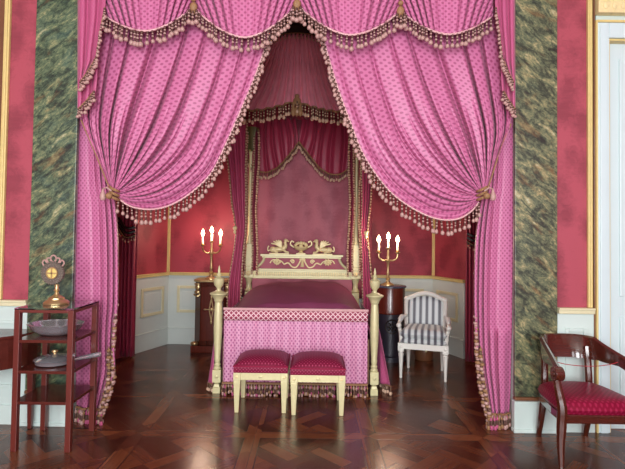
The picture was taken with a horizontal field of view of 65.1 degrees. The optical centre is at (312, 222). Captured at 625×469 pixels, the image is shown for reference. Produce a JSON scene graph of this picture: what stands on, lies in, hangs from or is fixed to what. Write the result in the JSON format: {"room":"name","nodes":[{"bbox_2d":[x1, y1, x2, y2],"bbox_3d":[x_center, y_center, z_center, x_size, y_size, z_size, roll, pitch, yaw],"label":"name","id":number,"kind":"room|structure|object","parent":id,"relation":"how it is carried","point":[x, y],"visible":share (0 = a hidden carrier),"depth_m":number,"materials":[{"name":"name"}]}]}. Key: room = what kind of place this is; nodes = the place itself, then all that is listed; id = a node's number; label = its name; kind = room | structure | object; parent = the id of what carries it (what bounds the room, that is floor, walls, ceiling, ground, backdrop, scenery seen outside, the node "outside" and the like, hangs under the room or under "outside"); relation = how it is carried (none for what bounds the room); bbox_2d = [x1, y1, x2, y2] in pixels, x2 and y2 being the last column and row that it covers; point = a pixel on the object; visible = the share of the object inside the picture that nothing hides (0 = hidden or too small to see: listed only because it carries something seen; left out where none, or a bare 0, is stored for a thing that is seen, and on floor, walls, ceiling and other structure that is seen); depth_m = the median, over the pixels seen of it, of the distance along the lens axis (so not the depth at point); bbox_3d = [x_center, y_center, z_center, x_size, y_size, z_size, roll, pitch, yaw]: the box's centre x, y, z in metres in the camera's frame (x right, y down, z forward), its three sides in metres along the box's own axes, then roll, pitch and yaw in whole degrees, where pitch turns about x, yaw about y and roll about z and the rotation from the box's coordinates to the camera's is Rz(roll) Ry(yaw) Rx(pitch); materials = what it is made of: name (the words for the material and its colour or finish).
{"room":"historic interior","nodes":[
{"label":"historic interior","id":0,"kind":"room"},
{"bbox_2d":[3,0,36,299],"bbox_3d":[-3.427,-0.678,4.319,2.127,4.700,0.300,1,-2,0],"label":"wall","id":1,"kind":"structure","parent":0,"point":[24,12],"depth_m":4.17,"materials":[{"name":"red paint"}]},
{"bbox_2d":[0,0,4,138],"bbox_3d":[-2.659,-1.187,4.178,0.045,3.669,0.013,1,-2,0],"label":"trim","id":2,"kind":"structure","parent":1,"relation":"attached to","point":[2,2],"depth_m":4.18,"materials":[{"name":"brown wood"}]},
{"bbox_2d":[0,0,11,299],"bbox_3d":[-2.608,-1.186,4.164,0.047,3.669,0.041,1,-2,0],"label":"trim","id":3,"kind":"structure","parent":1,"relation":"attached to","point":[8,3],"depth_m":4.14,"materials":[{"name":"gold metal"}]},
{"bbox_2d":[0,306,27,424],"bbox_3d":[-3.456,1.177,4.098,2.121,0.980,0.041,1,-2,0],"label":"trim","id":4,"kind":"structure","parent":1,"relation":"attached to","point":[6,312],"depth_m":4.09,"materials":[{"name":"white paint"}]},
{"bbox_2d":[0,299,27,305],"bbox_3d":[-3.449,0.662,4.102,2.121,0.050,0.061,1,-2,0],"label":"trim","id":5,"kind":"structure","parent":1,"relation":"attached to","point":[3,302],"depth_m":4.08,"materials":[{"name":"gold metal"}]},
{"bbox_2d":[19,394,64,426],"bbox_3d":[-2.208,1.556,4.072,0.409,0.254,0.074,1,-2,0],"label":"baseboard","id":6,"kind":"structure","parent":1,"relation":"attached to","point":[56,413],"depth_m":4.05,"materials":[{"name":"white paint"}]},
{"bbox_2d":[25,0,78,389],"bbox_3d":[-2.175,-0.807,4.157,0.373,4.415,0.037,1,-2,0],"label":"column","id":7,"kind":"structure","parent":1,"relation":"attached to","point":[55,122],"depth_m":4.13,"materials":[{"name":"green stone"}]},
{"bbox_2d":[115,201,121,358],"bbox_3d":[-2.479,-0.605,6.441,0.120,4.700,0.363,0,-2,22],"label":"wall","id":8,"kind":"structure","parent":0,"point":[120,202],"depth_m":6.29,"materials":[{"name":"paint"}]},
{"bbox_2d":[137,207,167,274],"bbox_3d":[-2.284,-0.589,6.916,0.120,4.700,0.744,0,-2,23],"label":"wall","id":9,"kind":"structure","parent":0,"point":[151,239],"depth_m":6.87,"materials":[{"name":"red paint"}]},
{"bbox_2d":[135,275,168,353],"bbox_3d":[-2.241,1.260,6.836,0.050,1.000,0.704,0,-2,23],"label":"trim","id":10,"kind":"structure","parent":9,"relation":"attached to","point":[151,332],"depth_m":6.81,"materials":[{"name":"grey paint"}]},
{"bbox_2d":[140,286,163,317],"bbox_3d":[-2.230,1.105,6.837,0.019,0.390,0.464,0,-2,23],"label":"trim","id":11,"kind":"structure","parent":9,"relation":"attached to","point":[142,315],"depth_m":6.80,"materials":[{"name":"beige wood"}]},
{"bbox_2d":[144,292,159,310],"bbox_3d":[-2.235,1.105,6.839,0.007,0.230,0.314,0,-2,23],"label":"wall panel","id":12,"kind":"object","parent":9,"relation":"attached to","point":[152,301],"depth_m":6.84,"materials":[{"name":"grey paint"}]},
{"bbox_2d":[136,272,169,278],"bbox_3d":[-2.226,0.739,6.848,0.065,0.044,0.704,0,-2,23],"label":"trim","id":13,"kind":"structure","parent":9,"relation":"attached to","point":[163,273],"depth_m":6.82,"materials":[{"name":"gold metal"}]},
{"bbox_2d":[280,11,310,24],"bbox_3d":[0.043,-3.087,2.287,9.200,0.100,10.800,1,-2,0],"label":"ceiling","id":14,"kind":"structure","parent":0,"point":[295,11],"depth_m":6.99,"materials":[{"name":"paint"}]},
{"bbox_2d":[117,204,137,356],"bbox_3d":[-2.360,-0.593,6.291,0.243,4.630,0.200,1,-2,-5],"label":"drape","id":15,"kind":"object","parent":14,"relation":"hanging from","point":[127,228],"visible":0.47,"depth_m":6.30,"materials":[{"name":"fabric"}]},
{"bbox_2d":[226,15,373,313],"bbox_3d":[-0.155,-0.586,6.623,2.256,4.624,1.128,1,-2,0],"label":"canopy","id":16,"kind":"object","parent":14,"relation":"hanging from","point":[303,183],"visible":0.71,"depth_m":6.98,"materials":[{"name":"red fabric"}]},
{"bbox_2d":[226,122,245,306],"bbox_3d":[-1.088,0.127,6.619,0.388,3.053,0.056,1,-2,0],"label":"drape","id":17,"kind":"object","parent":16,"relation":"hanging from","point":[236,160],"depth_m":6.62,"materials":[{"name":"pink fabric"}]},
{"bbox_2d":[252,130,257,270],"bbox_3d":[-0.814,-0.318,6.940,0.096,2.000,0.076,1,-2,0],"label":"drape","id":18,"kind":"object","parent":16,"relation":"hanging from","point":[255,152],"depth_m":6.92,"materials":[{"name":"fabric"}]},
{"bbox_2d":[348,132,353,271],"bbox_3d":[0.550,-0.299,6.939,0.096,2.000,0.051,1,-2,0],"label":"drape","id":19,"kind":"object","parent":16,"relation":"hanging from","point":[350,147],"depth_m":6.92,"materials":[{"name":"fabric"}]},
{"bbox_2d":[360,184,361,271],"bbox_3d":[0.704,-0.297,6.940,0.096,2.000,0.076,1,-2,0],"label":"drape","id":20,"kind":"object","parent":16,"relation":"hanging from","point":[360,184],"depth_m":6.91,"materials":[{"name":"fabric"}]},
{"bbox_2d":[361,156,371,313],"bbox_3d":[0.787,0.127,6.619,0.326,3.054,0.056,1,-2,0],"label":"drape","id":21,"kind":"object","parent":16,"relation":"hanging from","point":[366,188],"depth_m":6.60,"materials":[{"name":"pink fabric"}]},
{"bbox_2d":[465,209,476,361],"bbox_3d":[2.068,-0.531,6.294,0.203,4.630,0.199,1,-2,0],"label":"drape","id":22,"kind":"object","parent":14,"relation":"hanging from","point":[470,233],"visible":0.28,"depth_m":6.30,"materials":[{"name":"fabric"}]},
{"bbox_2d":[170,103,431,275],"bbox_3d":[-0.154,-0.549,7.278,3.920,4.700,0.120,1,-2,0],"label":"wall","id":23,"kind":"structure","parent":0,"point":[214,210],"depth_m":7.20,"materials":[{"name":"red paint"}]},
{"bbox_2d":[167,207,170,271],"bbox_3d":[-2.087,-1.101,7.215,0.044,3.655,0.035,1,-2,0],"label":"trim","id":24,"kind":"structure","parent":23,"relation":"attached to","point":[169,220],"depth_m":7.16,"materials":[{"name":"gold metal"}]},
{"bbox_2d":[168,275,432,343],"bbox_3d":[-0.180,1.298,7.152,3.880,1.000,0.050,1,-2,0],"label":"trim","id":25,"kind":"structure","parent":23,"relation":"attached to","point":[181,326],"depth_m":7.15,"materials":[{"name":"grey paint"}]},
{"bbox_2d":[182,291,418,308],"bbox_3d":[-0.178,1.143,7.152,3.450,0.230,0.007,1,-2,0],"label":"trim","id":26,"kind":"structure","parent":23,"relation":"attached to","point":[188,299],"depth_m":7.15,"materials":[{"name":"grey paint"}]},
{"bbox_2d":[177,286,423,312],"bbox_3d":[-0.178,1.143,7.146,3.600,0.390,0.019,1,-2,0],"label":"trim","id":27,"kind":"structure","parent":23,"relation":"attached to","point":[178,287],"depth_m":7.14,"materials":[{"name":"beige wood"}]},
{"bbox_2d":[170,272,431,278],"bbox_3d":[-0.172,0.776,7.159,3.880,0.044,0.065,1,-2,0],"label":"trim","id":28,"kind":"structure","parent":23,"relation":"attached to","point":[171,273],"depth_m":7.13,"materials":[{"name":"gold metal"}]},
{"bbox_2d":[432,219,434,275],"bbox_3d":[1.793,-1.046,7.215,0.044,3.655,0.035,1,-2,0],"label":"trim","id":29,"kind":"structure","parent":23,"relation":"attached to","point":[433,234],"depth_m":7.16,"materials":[{"name":"gold metal"}]},
{"bbox_2d":[0,344,624,468],"bbox_3d":[-0.024,1.701,2.153,9.200,0.080,10.800,1,-2,0],"label":"floor","id":30,"kind":"structure","parent":0,"point":[160,413],"depth_m":3.97,"materials":[{"name":"brown wood"}]},
{"bbox_2d":[0,329,40,428],"bbox_3d":[-2.738,1.275,3.850,0.979,0.790,0.470,1,-2,0],"label":"console table","id":31,"kind":"object","parent":30,"relation":"on","point":[30,351],"visible":0.48,"depth_m":3.93,"materials":[{"name":"brown wood"}]},
{"bbox_2d":[10,300,98,452],"bbox_3d":[-1.976,1.158,3.793,0.434,1.042,0.431,1,-2,0],"label":"stand","id":32,"kind":"object","parent":30,"relation":"on","point":[67,394],"visible":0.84,"depth_m":3.61,"materials":[{"name":"red wood"}]},
{"bbox_2d":[41,255,69,305],"bbox_3d":[-1.996,0.444,3.828,0.191,0.383,0.191,-1,-2,43],"label":"monstrance","id":33,"kind":"object","parent":32,"relation":"on","point":[52,272],"visible":1,"depth_m":3.81,"materials":[{"name":"gold metal"}]},
{"bbox_2d":[26,319,85,335],"bbox_3d":[-1.990,0.824,3.808,0.432,0.088,0.345,1,-2,0],"label":"bowl","id":34,"kind":"object","parent":32,"relation":"on","point":[53,327],"visible":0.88,"depth_m":3.73,"materials":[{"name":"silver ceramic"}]},
{"bbox_2d":[33,349,100,366],"bbox_3d":[-1.883,1.040,3.792,0.518,0.108,0.296,1,-2,0],"label":"saucepan","id":35,"kind":"object","parent":32,"relation":"on","point":[54,359],"visible":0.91,"depth_m":3.72,"materials":[{"name":"silver metal"}]},
{"bbox_2d":[190,277,227,352],"bbox_3d":[-1.380,1.284,6.871,0.563,0.979,0.470,1,-2,0],"label":"base cabinet","id":36,"kind":"object","parent":30,"relation":"on","point":[203,342],"visible":0.66,"depth_m":6.68,"materials":[{"name":"brown wood"}]},
{"bbox_2d":[200,227,222,278],"bbox_3d":[-1.416,0.422,6.870,0.322,0.742,0.170,1,-2,0],"label":"candelabrum","id":37,"kind":"object","parent":36,"relation":"on","point":[220,245],"visible":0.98,"depth_m":6.86,"materials":[{"name":"gold metal"}]},
{"bbox_2d":[201,229,204,242],"bbox_3d":[-1.538,0.197,6.877,0.054,0.214,0.054,1,-2,0],"label":"candle","id":38,"kind":"object","parent":37,"relation":"on","point":[202,233],"depth_m":6.86,"materials":[{"name":"white wax"}]},
{"bbox_2d":[210,227,213,240],"bbox_3d":[-1.413,0.159,6.878,0.054,0.214,0.054,1,-2,0],"label":"candle","id":39,"kind":"object","parent":37,"relation":"on","point":[211,230],"depth_m":6.86,"materials":[{"name":"white wax"}]},
{"bbox_2d":[219,229,222,243],"bbox_3d":[-1.288,0.201,6.877,0.054,0.214,0.054,1,-2,0],"label":"candle","id":40,"kind":"object","parent":37,"relation":"on","point":[220,232],"depth_m":6.86,"materials":[{"name":"white wax"}]},
{"bbox_2d":[233,349,290,412],"bbox_3d":[-0.470,1.474,4.638,0.499,0.499,0.486,1,-2,0],"label":"stool","id":41,"kind":"object","parent":30,"relation":"on","point":[256,364],"visible":0.99,"depth_m":4.41,"materials":[{"name":"red fabric"}]},
{"bbox_2d":[233,349,289,373],"bbox_3d":[-0.467,1.294,4.646,0.492,0.139,0.475,1,-2,0],"label":"cushion","id":42,"kind":"object","parent":41,"relation":"on","point":[256,361],"depth_m":4.44,"materials":[{"name":"red fabric"}]},
{"bbox_2d":[73,117,513,423],"bbox_3d":[-0.148,-0.632,4.319,4.432,4.700,0.300,1,-2,0],"label":"piers","id":43,"kind":"object","parent":30,"relation":"on","point":[511,392],"visible":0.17,"depth_m":4.20,"materials":[{"name":"white paint"}]},
{"bbox_2d":[206,126,391,397],"bbox_3d":[-0.126,0.209,6.003,1.907,3.166,2.213,1,-2,0],"label":"bed","id":44,"kind":"object","parent":30,"relation":"on","point":[343,332],"visible":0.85,"depth_m":4.95,"materials":[{"name":"pink fabric"}]},
{"bbox_2d":[222,281,369,338],"bbox_3d":[-0.164,1.013,5.955,1.580,0.467,1.855,1,-2,0],"label":"bedspread","id":45,"kind":"object","parent":44,"relation":"on","point":[281,294],"visible":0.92,"depth_m":5.50,"materials":[{"name":"fabric"}]},
{"bbox_2d":[290,351,345,415],"bbox_3d":[0.046,1.480,4.593,0.499,0.499,0.486,1,-2,0],"label":"stool","id":46,"kind":"object","parent":30,"relation":"on","point":[307,366],"visible":1,"depth_m":4.37,"materials":[{"name":"red fabric"}]},
{"bbox_2d":[290,351,345,375],"bbox_3d":[0.050,1.300,4.601,0.492,0.139,0.475,1,-2,0],"label":"cushion","id":47,"kind":"object","parent":46,"relation":"on","point":[307,363],"depth_m":4.39,"materials":[{"name":"fabric"}]},
{"bbox_2d":[377,284,405,362],"bbox_3d":[1.021,1.314,6.466,0.430,0.963,0.430,1,-2,0],"label":"pedestal","id":48,"kind":"object","parent":30,"relation":"on","point":[390,306],"visible":0.79,"depth_m":6.29,"materials":[{"name":"brown wood"}]},
{"bbox_2d":[376,232,399,285],"bbox_3d":[1.001,0.480,6.489,0.322,0.704,0.170,1,-2,0],"label":"candelabrum","id":49,"kind":"object","parent":48,"relation":"on","point":[387,283],"visible":1,"depth_m":6.48,"materials":[{"name":"gold metal"}]},
{"bbox_2d":[377,235,380,249],"bbox_3d":[0.879,0.273,6.495,0.054,0.214,0.054,1,-2,0],"label":"candle","id":50,"kind":"object","parent":49,"relation":"on","point":[378,238],"depth_m":6.48,"materials":[{"name":"white wax"}]},
{"bbox_2d":[386,232,389,247],"bbox_3d":[1.005,0.235,6.496,0.054,0.214,0.054,1,-2,0],"label":"candle","id":51,"kind":"object","parent":49,"relation":"on","point":[388,235],"depth_m":6.48,"materials":[{"name":"white wax"}]},
{"bbox_2d":[396,235,399,250],"bbox_3d":[1.129,0.276,6.495,0.054,0.214,0.054,1,-2,0],"label":"candle","id":52,"kind":"object","parent":49,"relation":"on","point":[397,238],"depth_m":6.48,"materials":[{"name":"white wax"}]},
{"bbox_2d":[396,291,451,381],"bbox_3d":[1.318,1.308,5.771,0.616,0.944,0.592,0,-2,16],"label":"armchair","id":53,"kind":"object","parent":30,"relation":"on","point":[427,324],"visible":1,"depth_m":5.74,"materials":[{"name":"fabric"}]},
{"bbox_2d":[400,323,446,339],"bbox_3d":[1.304,1.276,5.724,0.524,0.125,0.458,0,-2,16],"label":"cushion","id":54,"kind":"object","parent":53,"relation":"on","point":[411,331],"depth_m":5.56,"materials":[{"name":"fabric"}]},
{"bbox_2d":[414,350,433,360],"bbox_3d":[1.468,1.702,6.452,0.256,0.200,0.263,1,-2,0],"label":"wooden tub","id":55,"kind":"object","parent":30,"relation":"on","point":[421,355],"visible":0.57,"depth_m":6.35,"materials":[{"name":"brown wood"}]},
{"bbox_2d":[536,333,624,467],"bbox_3d":[2.047,1.325,3.736,0.686,0.828,0.650,1,-2,0],"label":"tub chair","id":56,"kind":"object","parent":30,"relation":"on","point":[587,403],"visible":1,"depth_m":3.63,"materials":[{"name":"brown wood"}]},
{"bbox_2d":[558,362,617,366],"bbox_3d":[2.050,1.056,3.678,0.572,0.054,0.005,1,-2,0],"label":"cord","id":57,"kind":"object","parent":56,"relation":"attached to","point":[558,362],"visible":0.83,"depth_m":3.67,"materials":[{"name":"fabric"}]},
{"bbox_2d":[435,218,465,279],"bbox_3d":[1.976,-0.530,6.916,0.120,4.700,0.744,1,-2,-23],"label":"wall","id":58,"kind":"structure","parent":0,"point":[450,251],"depth_m":6.83,"materials":[{"name":"red fabric"}]},
{"bbox_2d":[436,290,457,321],"bbox_3d":[1.875,1.163,6.837,0.019,0.390,0.464,1,-2,-23],"label":"trim","id":59,"kind":"structure","parent":58,"relation":"attached to","point":[437,291],"depth_m":6.66,"materials":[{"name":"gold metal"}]},
{"bbox_2d":[441,296,454,315],"bbox_3d":[1.880,1.163,6.839,0.007,0.230,0.314,1,-2,-23],"label":"trim","id":60,"kind":"structure","parent":58,"relation":"attached to","point":[451,302],"depth_m":6.75,"materials":[{"name":"grey paint"}]},
{"bbox_2d":[432,279,464,358],"bbox_3d":[1.881,1.318,6.836,0.050,1.000,0.704,1,-2,-23],"label":"trim","id":61,"kind":"structure","parent":58,"relation":"attached to","point":[456,342],"depth_m":6.63,"materials":[{"name":"grey paint"}]},
{"bbox_2d":[432,276,464,282],"bbox_3d":[1.882,0.796,6.848,0.065,0.044,0.704,1,-2,-23],"label":"trim","id":62,"kind":"structure","parent":58,"relation":"attached to","point":[433,277],"depth_m":6.77,"materials":[{"name":"gold metal"}]},
{"bbox_2d":[465,200,480,309],"bbox_3d":[2.172,-0.540,6.441,0.120,4.700,0.363,1,-2,-22],"label":"wall","id":63,"kind":"structure","parent":0,"point":[480,200],"depth_m":6.53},
{"bbox_2d":[557,0,624,307],"bbox_3d":[3.288,-0.584,4.319,2.441,4.700,0.300,1,-2,0],"label":"wall","id":64,"kind":"structure","parent":0,"point":[571,14],"depth_m":4.17,"materials":[{"name":"red paint"}]},
{"bbox_2d":[513,396,538,400],"bbox_3d":[1.861,1.471,4.090,0.362,0.029,0.047,1,-2,0],"label":"trim","id":65,"kind":"structure","parent":64,"relation":"attached to","point":[514,397],"depth_m":4.07,"materials":[{"name":"brown wood"}]},
{"bbox_2d":[511,399,555,433],"bbox_3d":[1.859,1.613,4.072,0.392,0.254,0.074,1,-2,0],"label":"baseboard","id":66,"kind":"structure","parent":64,"relation":"attached to","point":[524,413],"depth_m":4.05,"materials":[{"name":"white paint"}]},
{"bbox_2d":[513,0,556,396],"bbox_3d":[1.891,-0.751,4.157,0.356,4.415,0.037,1,-2,0],"label":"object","id":67,"kind":"structure","parent":64,"relation":"attached to","point":[535,124],"depth_m":4.13,"materials":[{"name":"green stone"}]},
{"bbox_2d":[557,313,594,432],"bbox_3d":[2.200,1.256,4.098,0.304,0.980,0.041,1,-2,0],"label":"trim","id":68,"kind":"structure","parent":64,"relation":"attached to","point":[564,321],"depth_m":4.10,"materials":[{"name":"white paint"}]},
{"bbox_2d":[557,307,595,313],"bbox_3d":[2.207,0.741,4.102,0.304,0.050,0.061,1,-2,0],"label":"trim","id":69,"kind":"structure","parent":64,"relation":"attached to","point":[561,310],"depth_m":4.08,"materials":[{"name":"beige wood"}]},
{"bbox_2d":[586,0,592,307],"bbox_3d":[2.357,-1.117,4.164,0.038,3.669,0.041,1,-2,0],"label":"trim","id":70,"kind":"structure","parent":64,"relation":"attached to","point":[589,76],"depth_m":4.14,"materials":[{"name":"gold metal"}]},
{"bbox_2d":[592,0,595,431],"bbox_3d":[2.383,-0.600,4.204,0.012,4.700,0.130,1,-2,0],"label":"trim","id":71,"kind":"structure","parent":64,"relation":"attached to","point":[593,1],"depth_m":4.14,"materials":[{"name":"brown wood"}]},
{"bbox_2d":[595,20,624,432],"bbox_3d":[3.440,0.031,4.177,2.119,3.468,0.150,1,-2,0],"label":"trim","id":72,"kind":"structure","parent":64,"relation":"attached to","point":[596,21],"depth_m":4.12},
{"bbox_2d":[595,0,624,15],"bbox_3d":[2.970,-2.203,4.173,1.100,0.880,0.080,1,-2,0],"label":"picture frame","id":73,"kind":"object","parent":64,"relation":"attached to","point":[602,7],"visible":1,"depth_m":4.13,"materials":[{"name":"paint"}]},
{"bbox_2d":[598,23,624,432],"bbox_3d":[3.447,0.041,4.177,2.105,3.448,0.150,1,-2,0],"label":"trim","id":74,"kind":"structure","parent":64,"relation":"attached to","point":[606,31],"depth_m":4.12,"materials":[{"name":"paint"}]},
{"bbox_2d":[609,39,624,431],"bbox_3d":[3.498,0.107,4.190,2.002,3.317,0.120,1,-2,0],"label":"door","id":75,"kind":"structure","parent":64,"relation":"in","point":[616,46],"depth_m":4.20,"materials":[{"name":"paint"}]},
{"bbox_3d":[-0.112,-2.655,4.401,3.702,0.650,0.250,1,-2,0],"label":"wall","id":76,"kind":"structure","parent":0,"visible":0},
{"bbox_2d":[76,0,516,117],"bbox_3d":[-0.127,-1.573,4.089,3.683,1.511,0.303,1,-2,0],"label":"valance","id":77,"kind":"object","parent":76,"relation":"attached to","point":[242,19],"visible":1,"depth_m":3.99,"materials":[{"name":"pink fabric"}]},
{"bbox_2d":[74,13,282,425],"bbox_3d":[-1.143,-0.275,4.071,1.901,3.968,0.257,1,-2,4],"label":"curtain","id":78,"kind":"object","parent":77,"relation":"hanging from","point":[163,117],"visible":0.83,"depth_m":4.09,"materials":[{"name":"pink fabric"}]},
{"bbox_2d":[99,187,111,199],"bbox_3d":[-1.692,-0.236,4.018,0.104,0.114,0.050,1,-2,0],"label":"tassel","id":79,"kind":"object","parent":78,"relation":"attached to","point":[103,196],"depth_m":4.00,"materials":[{"name":"gold metal"}]},
{"bbox_2d":[81,13,270,208],"bbox_3d":[-1.078,-1.180,4.117,1.811,2.154,0.192,1,-2,0],"label":"drape","id":80,"kind":"object","parent":78,"relation":"hanging from","point":[163,117],"depth_m":4.08,"materials":[{"name":"pink fabric"}]},
{"bbox_2d":[313,0,512,429],"bbox_3d":[0.802,-0.263,4.067,1.859,3.994,0.260,1,-2,-4],"label":"curtain","id":81,"kind":"object","parent":77,"relation":"hanging from","point":[432,125],"visible":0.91,"depth_m":4.09,"materials":[{"name":"pink fabric"}]},
{"bbox_2d":[324,0,511,218],"bbox_3d":[0.790,-1.141,4.119,1.824,2.237,0.186,1,-2,0],"label":"drape","id":82,"kind":"object","parent":81,"relation":"hanging from","point":[432,125],"depth_m":4.09,"materials":[{"name":"pink fabric"}]},
{"bbox_2d":[484,187,495,200],"bbox_3d":[1.453,-0.235,4.019,0.104,0.114,0.050,1,-2,0],"label":"tassel","id":83,"kind":"object","parent":81,"relation":"attached to","point":[492,196],"depth_m":4.00,"materials":[{"name":"gold metal"}]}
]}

